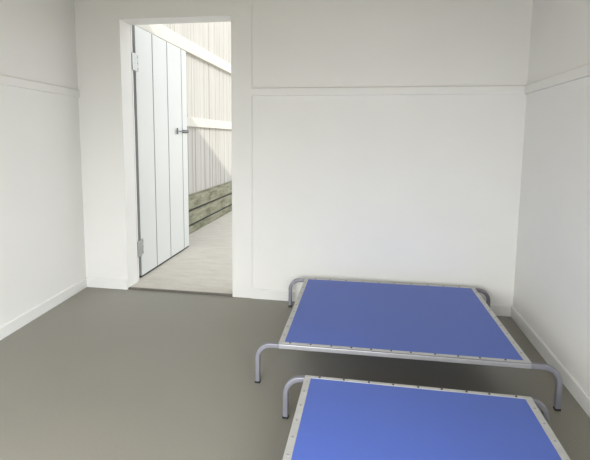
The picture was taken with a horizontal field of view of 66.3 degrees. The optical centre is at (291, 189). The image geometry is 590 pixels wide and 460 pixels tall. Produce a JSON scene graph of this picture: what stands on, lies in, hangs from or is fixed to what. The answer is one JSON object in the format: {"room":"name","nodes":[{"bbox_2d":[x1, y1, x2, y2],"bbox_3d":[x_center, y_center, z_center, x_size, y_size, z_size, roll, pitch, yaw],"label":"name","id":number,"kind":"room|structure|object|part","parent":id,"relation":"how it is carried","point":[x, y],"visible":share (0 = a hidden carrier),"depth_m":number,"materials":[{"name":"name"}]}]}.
{"room":"dog kennel room","nodes":[
{"label":"dog kennel room","id":0,"kind":"room"},
{"bbox_2d":[0,0,85,325],"bbox_3d":[-1.848,-0.082,0.971,0.120,2.240,4.930,1,6,5],"label":"wall","id":1,"kind":"structure","parent":0,"point":[42,241],"depth_m":2.91,"materials":[{"name":"paint"}]},
{"bbox_2d":[0,75,79,96],"bbox_3d":[-1.777,-0.436,0.920,0.016,0.052,4.921,1,6,5],"label":"trim","id":2,"kind":"structure","parent":1,"relation":"attached to","point":[4,80],"depth_m":2.86,"materials":[{"name":"paint"}]},
{"bbox_2d":[0,277,86,339],"bbox_3d":[-1.792,0.996,1.082,0.012,0.074,4.921,1,6,5],"label":"baseboard","id":3,"kind":"structure","parent":1,"relation":"attached to","point":[8,328],"depth_m":2.94,"materials":[{"name":"paint"}]},
{"bbox_2d":[0,287,589,459],"bbox_3d":[-0.482,1.119,0.870,3.312,0.100,4.900,2,7,10],"label":"floor","id":4,"kind":"structure","parent":0,"point":[103,373],"depth_m":2.20,"materials":[{"name":"grey concrete"}]},
{"bbox_2d":[255,278,562,410],"bbox_3d":[0.573,0.783,2.543,1.357,0.209,1.021,2,7,9],"label":"dog bed","id":5,"kind":"object","parent":4,"relation":"on","point":[453,324],"visible":1,"depth_m":2.33,"materials":[{"name":"blue fabric"}]},
{"bbox_3d":[-0.118,0.821,2.148,0.112,0.194,0.022,2,7,9],"label":"leg","id":6,"kind":"part","parent":5,"relation":"part of","materials":[{"name":"silver metal"}]},
{"bbox_3d":[0.035,0.711,3.127,0.112,0.194,0.022,2,7,9],"label":"leg","id":7,"kind":"part","parent":5,"relation":"part of","materials":[{"name":"silver metal"}]},
{"bbox_3d":[0.489,0.751,2.046,1.114,0.023,0.023,2,7,9],"label":"rail","id":8,"kind":"part","parent":5,"relation":"part of","materials":[{"name":"metal"}]},
{"bbox_3d":[1.240,0.743,2.942,0.099,0.194,0.022,2,7,9],"label":"leg","id":9,"kind":"part","parent":5,"relation":"part of","materials":[{"name":"silver metal"}]},
{"bbox_3d":[1.102,0.853,1.961,0.129,0.194,0.022,2,7,9],"label":"leg","id":10,"kind":"part","parent":5,"relation":"part of","materials":[{"name":"silver metal"}]},
{"bbox_2d":[282,375,569,459],"bbox_3d":[0.416,0.917,1.413,1.053,0.195,0.809,2,7,10],"label":"dog bed","id":11,"kind":"object","parent":4,"relation":"on","point":[334,418],"visible":1,"depth_m":1.55,"materials":[{"name":"blue fabric"}]},
{"bbox_3d":[0.009,0.860,1.877,0.091,0.180,0.022,2,7,10],"label":"leg","id":12,"kind":"part","parent":11,"relation":"part of","materials":[{"name":"silver metal"}]},
{"bbox_3d":[0.942,0.886,1.720,0.063,0.180,0.022,2,7,10],"label":"leg","id":13,"kind":"part","parent":11,"relation":"part of","materials":[{"name":"silver metal"}]},
{"bbox_2d":[74,0,532,304],"bbox_3d":[-0.045,-0.270,3.217,3.412,2.340,0.150,2,7,10],"label":"wall","id":14,"kind":"structure","parent":0,"point":[406,189],"depth_m":3.05,"materials":[{"name":"paint"}]},
{"bbox_2d":[87,277,127,289],"bbox_3d":[-1.429,0.727,3.484,0.351,0.074,0.012,2,7,10],"label":"baseboard","id":15,"kind":"structure","parent":14,"relation":"attached to","point":[91,282],"depth_m":3.48,"materials":[{"name":"paint"}]},
{"bbox_2d":[132,25,188,277],"bbox_3d":[-1.161,-0.325,4.082,0.064,2.006,1.160,1,7,8],"label":"door","id":16,"kind":"structure","parent":14,"relation":"in","point":[158,66],"depth_m":3.98,"materials":[{"name":"white wood"}]},
{"bbox_2d":[130,21,230,280],"bbox_3d":[-0.827,-0.264,3.447,0.973,2.038,0.035,2,7,10],"label":"door frame","id":17,"kind":"structure","parent":14,"relation":"attached to","point":[213,21],"depth_m":3.49,"materials":[{"name":"paint"}]},
{"bbox_2d":[128,287,232,296],"bbox_3d":[-0.845,0.782,3.407,0.837,0.032,0.022,2,7,10],"label":"threshold","id":18,"kind":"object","parent":14,"relation":"attached to","point":[132,288],"depth_m":3.40,"materials":[{"name":"grey metal"}]},
{"bbox_2d":[231,0,251,297],"bbox_3d":[-0.352,-0.319,3.184,0.148,2.240,0.007,2,7,10],"label":"trim","id":19,"kind":"structure","parent":14,"relation":"attached to","point":[241,10],"depth_m":3.18,"materials":[{"name":"paint"}]},
{"bbox_2d":[252,288,512,316],"bbox_3d":[0.588,0.784,3.143,1.780,0.074,0.012,2,7,10],"label":"baseboard","id":20,"kind":"structure","parent":14,"relation":"attached to","point":[268,294],"depth_m":3.25,"materials":[{"name":"paint"}]},
{"bbox_2d":[252,85,525,95],"bbox_3d":[0.601,-0.648,2.979,1.780,0.052,0.016,2,7,10],"label":"trim","id":21,"kind":"structure","parent":14,"relation":"attached to","point":[420,90],"depth_m":2.96,"materials":[{"name":"paint"}]},
{"bbox_2d":[513,0,589,395],"bbox_3d":[1.112,0.001,0.470,0.120,2.240,4.900,2,7,10],"label":"wall","id":22,"kind":"structure","parent":0,"point":[552,279],"depth_m":2.33,"materials":[{"name":"paint"}]},
{"bbox_2d":[511,306,589,416],"bbox_3d":[1.210,0.966,1.582,0.012,0.074,2.900,2,7,10],"label":"baseboard","id":23,"kind":"structure","parent":22,"relation":"attached to","point":[581,396],"depth_m":2.29,"materials":[{"name":"paint"}]},
{"bbox_2d":[525,63,589,93],"bbox_3d":[1.221,-0.466,1.420,0.016,0.052,2.900,2,7,10],"label":"trim","id":24,"kind":"structure","parent":22,"relation":"attached to","point":[583,71],"depth_m":2.30,"materials":[{"name":"paint"}]},
{"label":"outside","id":25,"kind":"structure","parent":0,"visible":0},
{"bbox_2d":[130,211,232,293],"bbox_3d":[-0.292,0.963,2.300,15.000,0.132,30.000,2,7,10],"label":"concrete path","id":26,"kind":"structure","parent":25,"point":[205,265],"depth_m":4.03,"materials":[{"name":"beige concrete"}]},
{"bbox_2d":[136,22,231,233],"bbox_3d":[-0.735,-1.445,8.390,0.091,3.300,9.870,1,7,9],"label":"fence","id":27,"kind":"object","parent":26,"relation":"on","point":[207,46],"visible":0.1,"depth_m":5.92,"materials":[{"name":"white wood"}]},
{"bbox_3d":[-0.647,-1.200,8.958,0.063,0.110,8.600,1,7,9],"label":"rail","id":28,"kind":"part","parent":27,"relation":"part of","materials":[{"name":"white wood"}]}
]}

